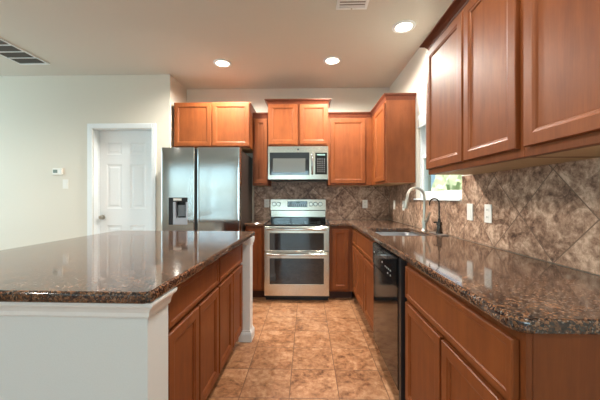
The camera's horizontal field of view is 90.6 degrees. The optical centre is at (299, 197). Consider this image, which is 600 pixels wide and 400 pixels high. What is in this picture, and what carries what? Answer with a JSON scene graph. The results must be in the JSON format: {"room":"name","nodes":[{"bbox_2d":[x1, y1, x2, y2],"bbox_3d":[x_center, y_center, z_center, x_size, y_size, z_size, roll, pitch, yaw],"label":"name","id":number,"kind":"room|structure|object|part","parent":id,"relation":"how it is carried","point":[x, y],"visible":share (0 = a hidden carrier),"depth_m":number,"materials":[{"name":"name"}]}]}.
{"room":"kitchen","nodes":[
{"label":"kitchen","id":0,"kind":"room"},
{"bbox_2d":[0,74,174,249],"bbox_3d":[-3.757,-0.152,3.782,4.310,2.735,0.125,0,0,1],"label":"wall","id":1,"kind":"structure","parent":0,"point":[44,120],"depth_m":3.70,"materials":[{"name":"white paint"}]},
{"bbox_2d":[52,168,62,174],"bbox_3d":[-3.009,-0.322,3.689,0.124,0.084,0.026,0,0,1],"label":"thermostat","id":2,"kind":"object","parent":1,"relation":"attached to","point":[55,171],"visible":1,"depth_m":3.68,"materials":[{"name":"white plastic"}]},
{"bbox_2d":[63,179,67,188],"bbox_3d":[-2.919,-0.168,3.695,0.070,0.115,0.008,0,0,1],"label":"light switch","id":3,"kind":"object","parent":1,"relation":"attached to","point":[65,181],"visible":1,"depth_m":3.69,"materials":[{"name":"white plastic"}]},
{"bbox_2d":[87,123,155,235],"bbox_3d":[-2.205,0.149,3.736,0.857,2.131,0.143,0,0,1],"label":"door","id":4,"kind":"structure","parent":1,"relation":"in","point":[121,159],"depth_m":3.77,"materials":[{"name":"white paint"}]},
{"bbox_2d":[175,79,186,102],"bbox_3d":[-1.657,-0.152,3.985,0.120,2.735,0.380,0,0,1],"label":"wall","id":5,"kind":"structure","parent":0,"point":[180,91],"depth_m":3.97,"materials":[{"name":"white paint"}]},
{"bbox_2d":[0,0,453,88],"bbox_3d":[-2.436,-1.570,-0.225,7.440,0.100,9.135,0,0,1],"label":"ceiling","id":6,"kind":"structure","parent":0,"point":[268,44],"depth_m":2.86,"materials":[{"name":"paint"}]},
{"bbox_2d":[0,38,49,64],"bbox_3d":[-3.015,-1.514,3.017,0.340,0.012,0.720,0,0,1],"label":"ceiling vent","id":7,"kind":"object","parent":6,"relation":"in","point":[8,50],"visible":1,"depth_m":3.16,"materials":[{"name":"white metal"}]},
{"bbox_2d":[213,59,231,67],"bbox_3d":[-0.876,-1.514,3.357,0.200,0.012,0.200,0,0,1],"label":"recessed light","id":8,"kind":"object","parent":6,"relation":"in","point":[224,63],"visible":1,"depth_m":3.35,"materials":[{"name":"white paint"}]},
{"bbox_2d":[323,56,340,64],"bbox_3d":[0.358,-1.514,3.292,0.200,0.012,0.200,0,0,1],"label":"recessed light","id":9,"kind":"object","parent":6,"relation":"in","point":[331,60],"visible":1,"depth_m":3.28,"materials":[{"name":"white paint"}]},
{"bbox_2d":[336,0,368,9],"bbox_3d":[0.407,-1.509,2.211,0.244,0.021,0.340,0,0,1],"label":"ceiling vent","id":10,"kind":"object","parent":6,"relation":"in","point":[341,4],"visible":1,"depth_m":2.33,"materials":[{"name":"white metal"}]},
{"bbox_2d":[392,20,415,32],"bbox_3d":[0.922,-1.514,2.639,0.200,0.012,0.200,0,0,1],"label":"recessed light","id":11,"kind":"object","parent":6,"relation":"in","point":[403,26],"visible":1,"depth_m":2.63,"materials":[{"name":"white paint"}]},
{"bbox_2d":[187,88,388,219],"bbox_3d":[-0.161,-0.152,4.200,3.100,2.735,0.120,0,0,1],"label":"wall","id":12,"kind":"structure","parent":0,"point":[343,99],"depth_m":4.14,"materials":[{"name":"white paint"}]},
{"bbox_2d":[174,102,255,152],"bbox_3d":[-1.087,-0.900,3.913,0.952,0.564,0.494,0,0,1],"label":"upper cabinet","id":13,"kind":"object","parent":12,"relation":"attached to","point":[196,124],"visible":0.85,"depth_m":3.67,"materials":[{"name":"brown wood"}]},
{"bbox_3d":[-1.332,-0.902,3.681,0.458,0.535,0.019,0,0,1],"label":"door","id":14,"kind":"part","parent":13,"relation":"part of","materials":[{"name":"brown wood"}]},
{"bbox_3d":[-1.087,-0.618,3.933,0.920,0.001,0.433,0,0,1],"label":"panel","id":15,"kind":"part","parent":13,"relation":"part of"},
{"bbox_3d":[-0.856,-0.902,3.670,0.458,0.535,0.019,0,0,1],"label":"door","id":16,"kind":"part","parent":13,"relation":"part of","materials":[{"name":"brown wood"}]},
{"bbox_2d":[252,112,270,185],"bbox_3d":[-0.506,-0.621,3.974,0.203,0.935,0.343,0,0,1],"label":"upper cabinet","id":17,"kind":"object","parent":12,"relation":"attached to","point":[260,119],"visible":0.88,"depth_m":3.81,"materials":[{"name":"brown wood"}]},
{"bbox_3d":[-0.509,-1.056,3.818,0.202,0.066,0.030,0,0,1],"label":"crown moulding","id":18,"kind":"part","parent":17,"relation":"part of","materials":[{"name":"brown wood"}]},
{"bbox_3d":[-0.501,-0.593,3.821,0.164,0.825,0.019,0,0,1],"label":"door","id":19,"kind":"part","parent":17,"relation":"part of","materials":[{"name":"brown wood"}]},
{"bbox_2d":[264,98,331,146],"bbox_3d":[-0.021,-0.944,3.928,0.842,0.589,0.413,0,0,1],"label":"upper cabinet","id":20,"kind":"object","parent":12,"relation":"attached to","point":[291,122],"visible":0.94,"depth_m":3.75,"materials":[{"name":"brown wood"}]},
{"bbox_3d":[-0.220,-0.925,3.755,0.350,0.504,0.019,0,0,1],"label":"door","id":21,"kind":"part","parent":20,"relation":"part of","materials":[{"name":"brown wood"}]},
{"bbox_2d":[268,146,327,180],"bbox_3d":[-0.019,-0.429,3.891,0.748,0.420,0.485,0,0,1],"label":"microwave oven","id":22,"kind":"object","parent":20,"relation":"attached to","point":[285,163],"visible":1,"depth_m":3.69,"materials":[{"name":"metal"}]},
{"bbox_3d":[-0.131,-0.420,3.715,0.493,0.279,0.038,0,0,1],"label":"door glass","id":23,"kind":"part","parent":22,"relation":"part of","materials":[{"name":"black glass"}]},
{"bbox_3d":[0.150,-0.425,3.668,0.022,0.289,0.046,0,0,1],"label":"door handle","id":24,"kind":"part","parent":22,"relation":"part of","materials":[{"name":"silver metal"}]},
{"bbox_3d":[-0.022,-1.212,3.892,0.842,0.055,0.340,0,0,1],"label":"crown moulding","id":25,"kind":"part","parent":20,"relation":"part of","materials":[{"name":"brown wood"}]},
{"bbox_3d":[0.168,-0.925,3.746,0.350,0.504,0.019,0,0,1],"label":"door","id":26,"kind":"part","parent":20,"relation":"part of","materials":[{"name":"brown wood"}]},
{"bbox_2d":[254,182,388,218],"bbox_3d":[0.294,0.043,4.124,1.864,0.516,0.010,0,0,1],"label":"backsplash","id":27,"kind":"structure","parent":12,"relation":"attached to","point":[342,202],"depth_m":4.11,"materials":[{"name":"stone"}]},
{"bbox_2d":[264,199,268,206],"bbox_3d":[-0.463,0.080,4.132,0.070,0.115,0.009,0,0,1],"label":"wall outlet","id":28,"kind":"object","parent":27,"relation":"attached to","point":[266,201],"visible":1,"depth_m":4.13,"materials":[{"name":"white plastic"}]},
{"bbox_2d":[362,200,367,207],"bbox_3d":[0.897,0.090,4.100,0.070,0.115,0.009,0,0,1],"label":"wall outlet","id":29,"kind":"object","parent":27,"relation":"attached to","point":[364,202],"visible":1,"depth_m":4.10,"materials":[{"name":"white plastic"}]},
{"bbox_2d":[326,112,371,185],"bbox_3d":[0.644,-0.621,3.947,0.561,0.935,0.343,0,0,1],"label":"upper cabinet","id":30,"kind":"object","parent":12,"relation":"attached to","point":[349,133],"visible":0.91,"depth_m":3.79,"materials":[{"name":"brown wood"}]},
{"bbox_3d":[0.611,-0.593,3.795,0.447,0.825,0.019,0,0,1],"label":"door","id":31,"kind":"part","parent":30,"relation":"part of","materials":[{"name":"brown wood"}]},
{"bbox_3d":[0.640,-1.056,3.791,0.560,0.066,0.030,0,0,1],"label":"crown moulding","id":32,"kind":"part","parent":30,"relation":"part of","materials":[{"name":"brown wood"}]},
{"bbox_2d":[206,292,398,399],"bbox_3d":[-2.436,1.265,-0.225,7.440,0.100,9.135,0,0,1],"label":"floor","id":33,"kind":"structure","parent":0,"point":[328,349],"depth_m":2.24,"materials":[{"name":"tile"}]},
{"bbox_2d":[0,287,176,399],"bbox_3d":[-0.866,0.777,1.802,0.853,0.875,1.669,0,0,2],"label":"wall","id":34,"kind":"structure","parent":33,"relation":"on","point":[49,351],"depth_m":1.00,"materials":[{"name":"paint"}]},
{"bbox_3d":[-0.865,0.370,1.802,0.853,0.060,1.669,0,0,2],"label":"cap moulding","id":35,"kind":"part","parent":34,"relation":"part of","materials":[{"name":"white paint"}]},
{"bbox_2d":[168,259,218,399],"bbox_3d":[-0.827,0.777,1.507,0.621,0.875,0.724,0,0,2],"label":"base cabinet","id":36,"kind":"object","parent":33,"relation":"on","point":[193,309],"visible":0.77,"depth_m":1.47,"materials":[{"name":"brown wood"}]},
{"bbox_2d":[0,231,254,303],"bbox_3d":[-1.072,0.320,1.825,1.270,0.038,1.730,0,0,2],"label":"countertop","id":37,"kind":"structure","parent":36,"relation":"on","point":[114,267],"depth_m":1.31,"materials":[{"name":"brown stone"}]},
{"bbox_3d":[-0.532,0.832,1.363,0.019,0.547,0.320,0,0,2],"label":"door","id":38,"kind":"part","parent":36,"relation":"part of","materials":[{"name":"brown wood"}]},
{"bbox_3d":[-0.547,0.728,1.495,0.019,0.775,0.724,0,0,2],"label":"frame","id":39,"kind":"part","parent":36,"relation":"part of","materials":[{"name":"brown wood"}]},
{"bbox_3d":[-0.525,0.458,1.524,0.019,0.155,0.644,0,0,2],"label":"drawer","id":40,"kind":"part","parent":36,"relation":"part of","materials":[{"name":"brown wood"}]},
{"bbox_3d":[-0.519,0.832,1.691,0.019,0.547,0.310,0,0,2],"label":"door","id":41,"kind":"part","parent":36,"relation":"part of","materials":[{"name":"brown wood"}]},
{"bbox_2d":[161,147,251,230],"bbox_3d":[-1.121,0.324,3.748,0.903,1.783,0.788,0,0,1],"label":"refrigerator","id":42,"kind":"object","parent":33,"relation":"on","point":[203,188],"visible":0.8,"depth_m":3.37,"materials":[{"name":"metal"}]},
{"bbox_3d":[-1.388,0.293,3.407,0.384,1.723,0.074,0,0,1],"label":"freezer door","id":43,"kind":"part","parent":42,"relation":"part of","materials":[{"name":"silver metal"}]},
{"bbox_3d":[-0.921,0.293,3.396,0.488,1.723,0.074,0,0,1],"label":"door","id":44,"kind":"part","parent":42,"relation":"part of","materials":[{"name":"silver metal"}]},
{"bbox_2d":[216,243,242,372],"bbox_3d":[-0.800,0.777,2.185,0.621,0.875,0.634,0,0,2],"label":"base cabinet","id":45,"kind":"object","parent":33,"relation":"on","point":[230,285],"visible":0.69,"depth_m":2.11,"materials":[{"name":"brown wood"}]},
{"bbox_3d":[-0.505,0.832,2.018,0.019,0.547,0.304,0,0,2],"label":"door","id":46,"kind":"part","parent":45,"relation":"part of","materials":[{"name":"brown wood"}]},
{"bbox_3d":[-0.499,0.458,2.170,0.019,0.155,0.608,0,0,2],"label":"drawer","id":47,"kind":"part","parent":45,"relation":"part of","materials":[{"name":"brown wood"}]},
{"bbox_3d":[-0.493,0.832,2.329,0.019,0.547,0.290,0,0,2],"label":"door","id":48,"kind":"part","parent":45,"relation":"part of","materials":[{"name":"brown wood"}]},
{"bbox_2d":[239,236,254,341],"bbox_3d":[-0.459,0.778,2.562,0.108,0.874,0.138,0,0,2],"label":"island post","id":49,"kind":"object","parent":33,"relation":"on","point":[247,334],"visible":0.71,"depth_m":2.51,"materials":[{"name":"white paint"}]},
{"bbox_3d":[-0.459,1.167,2.562,0.108,0.095,0.138,0,0,2],"label":"moulding","id":50,"kind":"part","parent":49,"relation":"part of","materials":[{"name":"white paint"}]},
{"bbox_3d":[-0.459,0.378,2.562,0.108,0.074,0.138,0,0,2],"label":"cap moulding","id":51,"kind":"part","parent":49,"relation":"part of","materials":[{"name":"white paint"}]},
{"bbox_2d":[246,226,264,296],"bbox_3d":[-0.529,0.777,3.832,0.231,0.875,0.609,0,0,1],"label":"base cabinet","id":52,"kind":"object","parent":33,"relation":"on","point":[258,244],"visible":0.48,"depth_m":3.54,"materials":[{"name":"brown wood"}]},
{"bbox_3d":[-0.534,0.733,3.537,0.165,0.715,0.019,0,0,1],"label":"door","id":53,"kind":"part","parent":52,"relation":"part of","materials":[{"name":"brown wood"}]},
{"bbox_2d":[244,219,270,225],"bbox_3d":[-0.535,0.320,3.823,0.240,0.038,0.628,0,0,1],"label":"countertop","id":54,"kind":"structure","parent":52,"relation":"on","point":[255,222],"depth_m":3.58,"materials":[{"name":"brown stone"}]},
{"bbox_2d":[264,199,328,299],"bbox_3d":[-0.032,0.617,3.758,0.756,1.197,0.732,0,0,1],"label":"oven range","id":55,"kind":"object","parent":33,"relation":"on","point":[296,237],"visible":1,"depth_m":3.46,"materials":[{"name":"metal"}]},
{"bbox_2d":[265,221,328,225],"bbox_3d":[-0.032,0.325,3.757,0.756,0.014,0.580,0,0,1],"label":"cooktop","id":56,"kind":"object","parent":55,"relation":"in","point":[272,223],"depth_m":3.63,"materials":[{"name":"black glass"}]},
{"bbox_3d":[-0.024,0.218,4.077,0.744,0.097,0.050,0,0,1],"label":"vent panel","id":57,"kind":"part","parent":55,"relation":"part of","materials":[{"name":"silver metal"}]},
{"bbox_3d":[-0.025,0.174,4.044,0.744,0.010,0.014,0,0,1],"label":"shadow trim","id":58,"kind":"part","parent":55,"relation":"part of","materials":[{"name":"plastic"}]},
{"bbox_3d":[-0.024,0.093,4.062,0.748,0.151,0.080,0,0,1],"label":"control panel","id":59,"kind":"part","parent":55,"relation":"part of","materials":[{"name":"silver metal"}]},
{"bbox_2d":[329,226,352,297],"bbox_3d":[0.496,0.777,3.808,0.280,0.875,0.609,0,0,1],"label":"base cabinet","id":60,"kind":"object","parent":33,"relation":"on","point":[340,237],"visible":0.81,"depth_m":3.51,"materials":[{"name":"brown wood"}]},
{"bbox_3d":[0.476,0.733,3.513,0.195,0.715,0.019,0,0,1],"label":"door","id":61,"kind":"part","parent":60,"relation":"part of","materials":[{"name":"brown wood"}]},
{"bbox_2d":[352,228,357,296],"bbox_3d":[0.917,0.777,3.663,0.596,0.875,0.878,0,0,1],"label":"base cabinet","id":62,"kind":"object","parent":33,"relation":"on","point":[354,230],"visible":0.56,"depth_m":3.39,"materials":[{"name":"brown wood"}]},
{"bbox_3d":[0.621,0.825,3.359,0.019,0.530,0.250,0,0,1],"label":"door","id":63,"kind":"part","parent":62,"relation":"part of","materials":[{"name":"brown wood"}]},
{"bbox_3d":[0.621,0.453,3.359,0.019,0.165,0.250,0,0,1],"label":"drawer","id":64,"kind":"part","parent":62,"relation":"part of","materials":[{"name":"brown wood"}]},
{"bbox_2d":[356,231,374,332],"bbox_3d":[0.896,0.777,2.774,0.596,0.875,0.898,0,0,1],"label":"base cabinet","id":65,"kind":"object","parent":33,"relation":"on","point":[364,253],"visible":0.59,"depth_m":2.72,"materials":[{"name":"brown wood"}]},
{"bbox_3d":[0.613,0.825,3.005,0.019,0.530,0.425,0,0,1],"label":"door","id":66,"kind":"part","parent":65,"relation":"part of","materials":[{"name":"brown wood"}]},
{"bbox_3d":[0.607,0.453,2.780,0.019,0.165,0.874,0,0,1],"label":"drawer","id":67,"kind":"part","parent":65,"relation":"part of","materials":[{"name":"brown wood"}]},
{"bbox_3d":[0.628,0.728,2.780,0.019,0.775,0.898,0,0,1],"label":"frame","id":68,"kind":"part","parent":65,"relation":"part of","materials":[{"name":"brown wood"}]},
{"bbox_3d":[0.602,0.825,2.559,0.019,0.530,0.431,0,0,1],"label":"door","id":69,"kind":"part","parent":65,"relation":"part of","materials":[{"name":"brown wood"}]},
{"bbox_2d":[373,242,406,399],"bbox_3d":[0.862,0.779,1.980,0.610,0.872,0.672,0,0,1],"label":"dishwasher","id":70,"kind":"object","parent":33,"relation":"on","point":[390,299],"visible":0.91,"depth_m":1.82,"materials":[{"name":"plastic"}]},
{"bbox_3d":[0.584,0.810,2.010,0.036,0.590,0.626,0,0,1],"label":"door panel","id":71,"kind":"part","parent":70,"relation":"part of","materials":[{"name":"black metal"}]},
{"bbox_3d":[0.581,0.429,2.010,0.042,0.164,0.626,0,0,1],"label":"control panel","id":72,"kind":"part","parent":70,"relation":"part of","materials":[{"name":"black plastic"}]},
{"bbox_2d":[405,263,599,399],"bbox_3d":[0.858,0.777,1.190,0.596,0.875,0.890,0,0,1],"label":"base cabinet","id":73,"kind":"object","parent":33,"relation":"on","point":[454,350],"visible":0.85,"depth_m":0.94,"materials":[{"name":"brown wood"}]},
{"bbox_3d":[0.575,0.829,1.404,0.019,0.532,0.415,0,0,1],"label":"door","id":74,"kind":"part","parent":73,"relation":"part of","materials":[{"name":"brown wood"}]},
{"bbox_3d":[0.570,0.455,1.192,0.019,0.170,0.840,0,0,1],"label":"drawer","id":75,"kind":"part","parent":73,"relation":"part of","materials":[{"name":"brown wood"}]},
{"bbox_2d":[326,219,599,334],"bbox_3d":[0.754,0.320,2.416,0.864,0.038,3.381,0,0,1],"label":"countertop","id":76,"kind":"structure","parent":73,"relation":"on","point":[528,295],"depth_m":1.09,"materials":[{"name":"brown stone"}]},
{"bbox_2d":[376,232,419,235],"bbox_3d":[0.863,0.440,2.640,0.428,0.198,0.600,0,0,1],"label":"sink","id":77,"kind":"object","parent":76,"relation":"in","point":[380,233],"visible":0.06,"depth_m":2.93,"materials":[{"name":"metal"}]},
{"bbox_2d":[403,187,430,231],"bbox_3d":[1.029,0.102,2.627,0.227,0.397,0.120,0,0,1],"label":"kitchen faucet","id":78,"kind":"object","parent":76,"relation":"on","point":[424,219],"visible":1,"depth_m":2.64,"materials":[{"name":"silver metal"}]},
{"bbox_3d":[1.031,0.047,2.646,0.190,0.287,0.028,0,0,-5],"label":"spout","id":79,"kind":"part","parent":78,"relation":"part of","materials":[{"name":"silver metal"}]},
{"bbox_2d":[429,198,448,235],"bbox_3d":[1.111,0.152,2.429,0.104,0.296,0.230,0,0,1],"label":"filter faucet","id":80,"kind":"object","parent":76,"relation":"on","point":[439,223],"visible":1,"depth_m":2.41,"materials":[{"name":"metal"}]},
{"bbox_3d":[1.099,0.092,2.429,0.084,0.176,0.017,0,0,20],"label":"spout","id":81,"kind":"part","parent":80,"relation":"part of","materials":[{"name":"brown metal"}]},
{"bbox_3d":[0.591,0.728,1.196,0.019,0.775,0.890,0,0,1],"label":"frame","id":82,"kind":"part","parent":73,"relation":"part of","materials":[{"name":"brown wood"}]},
{"bbox_3d":[0.565,0.829,0.976,0.019,0.532,0.407,0,0,1],"label":"door","id":83,"kind":"part","parent":73,"relation":"part of","materials":[{"name":"brown wood"}]},
{"bbox_2d":[389,48,599,275],"bbox_3d":[1.208,-0.152,-0.311,0.150,2.735,8.835,0,0,1],"label":"wall","id":84,"kind":"structure","parent":0,"point":[412,79],"depth_m":3.09,"materials":[{"name":"white paint"}]},
{"bbox_2d":[370,93,415,185],"bbox_3d":[1.056,-0.621,3.599,0.335,0.935,1.021,0,0,1],"label":"upper cabinet","id":85,"kind":"object","parent":84,"relation":"attached to","point":[394,114],"visible":0.92,"depth_m":3.12,"materials":[{"name":"brown wood"}]},
{"bbox_3d":[0.928,-0.595,3.617,0.019,0.880,0.991,0,0,1],"label":"frame","id":86,"kind":"part","parent":85,"relation":"part of","materials":[{"name":"brown wood"}]},
{"bbox_3d":[0.901,-0.593,3.360,0.019,0.825,0.435,0,0,1],"label":"door","id":87,"kind":"part","parent":85,"relation":"part of","materials":[{"name":"brown wood"}]},
{"bbox_3d":[1.081,-0.154,3.613,0.265,0.001,0.959,0,0,1],"label":"panel","id":88,"kind":"part","parent":85,"relation":"part of","materials":[{"name":"brown wood"}]},
{"bbox_3d":[1.050,-1.056,3.426,0.333,0.066,0.675,0,0,1],"label":"crown moulding","id":89,"kind":"part","parent":85,"relation":"part of","materials":[{"name":"brown wood"}]},
{"bbox_2d":[417,110,425,127],"bbox_3d":[1.220,-0.779,2.639,0.031,0.128,0.885,0,0,1],"label":"window blind","id":90,"kind":"object","parent":84,"relation":"attached to","point":[421,118],"visible":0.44,"depth_m":2.97,"materials":[{"name":"white paint"}]},
{"bbox_2d":[413,125,461,200],"bbox_3d":[1.244,-0.409,2.639,0.136,0.871,0.945,0,0,1],"label":"window","id":91,"kind":"structure","parent":84,"relation":"in","point":[448,195],"depth_m":3.02,"materials":[{"name":"white paint"}]},
{"bbox_3d":[1.206,0.018,2.640,0.060,0.016,0.945,0,0,1],"label":"sill","id":92,"kind":"part","parent":91,"relation":"part of","materials":[{"name":"white paint"}]},
{"bbox_3d":[1.260,-0.228,2.639,0.025,0.420,0.849,0,0,1],"label":"sash","id":93,"kind":"part","parent":91,"relation":"part of","materials":[{"name":"white paint"}]},
{"bbox_2d":[389,158,599,274],"bbox_3d":[1.192,0.073,2.406,0.010,0.455,3.382,0,0,1],"label":"backsplash","id":94,"kind":"structure","parent":84,"relation":"attached to","point":[551,212],"depth_m":1.50,"materials":[{"name":"stone"}]},
{"bbox_2d":[467,204,472,220],"bbox_3d":[1.174,0.100,2.053,0.008,0.115,0.070,0,0,1],"label":"light switch","id":95,"kind":"object","parent":94,"relation":"attached to","point":[469,206],"visible":1,"depth_m":2.04,"materials":[{"name":"white plastic"}]},
{"bbox_2d":[484,204,491,222],"bbox_3d":[1.169,0.100,1.848,0.009,0.115,0.070,0,0,1],"label":"wall outlet","id":96,"kind":"object","parent":94,"relation":"attached to","point":[487,207],"visible":1,"depth_m":1.84,"materials":[{"name":"white plastic"}]},
{"bbox_2d":[420,0,599,174],"bbox_3d":[1.001,-0.606,1.605,0.350,0.904,0.939,0,0,1],"label":"upper cabinet","id":97,"kind":"object","parent":84,"relation":"attached to","point":[474,56],"visible":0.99,"depth_m":1.46,"materials":[{"name":"brown wood"}]},
{"bbox_3d":[0.864,-0.588,1.795,0.019,0.795,0.465,0,0,1],"label":"door","id":98,"kind":"part","parent":97,"relation":"part of","materials":[{"name":"brown wood"}]},
{"bbox_3d":[1.000,-1.033,1.605,0.348,0.050,0.939,0,0,1],"label":"crown moulding","id":99,"kind":"part","parent":97,"relation":"part of","materials":[{"name":"brown wood"}]},
{"bbox_3d":[0.880,-0.588,1.586,0.019,0.865,0.894,0,0,1],"label":"frame","id":100,"kind":"part","parent":97,"relation":"part of","materials":[{"name":"brown wood"}]},
{"bbox_3d":[0.854,-0.588,1.352,0.019,0.795,0.386,0,0,1],"label":"door","id":101,"kind":"part","parent":97,"relation":"part of","materials":[{"name":"brown wood"}]},
{"bbox_3d":[1.033,-0.154,1.582,0.265,0.001,0.862,0,0,1],"label":"panel","id":102,"kind":"part","parent":97,"relation":"part of","materials":[{"name":"brown wood"}]},
{"bbox_2d":[523,0,599,156],"bbox_3d":[0.985,-0.606,0.911,0.350,0.904,0.448,0,0,1],"label":"upper cabinet","id":103,"kind":"object","parent":84,"relation":"attached to","point":[561,38],"visible":1,"depth_m":0.97,"materials":[{"name":"brown wood"}]},
{"bbox_3d":[0.865,-0.588,0.936,0.019,0.865,0.403,0,0,1],"label":"frame","id":104,"kind":"part","parent":103,"relation":"part of","materials":[{"name":"brown wood"}]},
{"bbox_3d":[1.018,-0.154,0.933,0.265,0.001,0.371,0,0,1],"label":"panel","id":105,"kind":"part","parent":103,"relation":"part of","materials":[{"name":"brown wood"}]},
{"label":"outside","id":106,"kind":"structure","parent":0,"visible":0},
{"bbox_3d":[7.981,1.540,11.815,12.600,0.050,36.000,0,0,1],"label":"ground","id":107,"kind":"structure","parent":106,"visible":0},
{"bbox_2d":[431,175,435,187],"bbox_3d":[7.518,-0.385,13.427,3.600,3.800,20.800,0,0,1],"label":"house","id":108,"kind":"structure","parent":107,"relation":"on","point":[432,176],"depth_m":12.78,"materials":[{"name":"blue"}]},
{"bbox_2d":[431,175,461,190],"bbox_3d":[4.058,0.181,6.984,1.759,3.358,2.196,0,0,1],"label":"hedge","id":109,"kind":"object","parent":107,"relation":"on","point":[441,182],"visible":0.02,"depth_m":6.75,"materials":[{"name":"green plant"}]}
]}

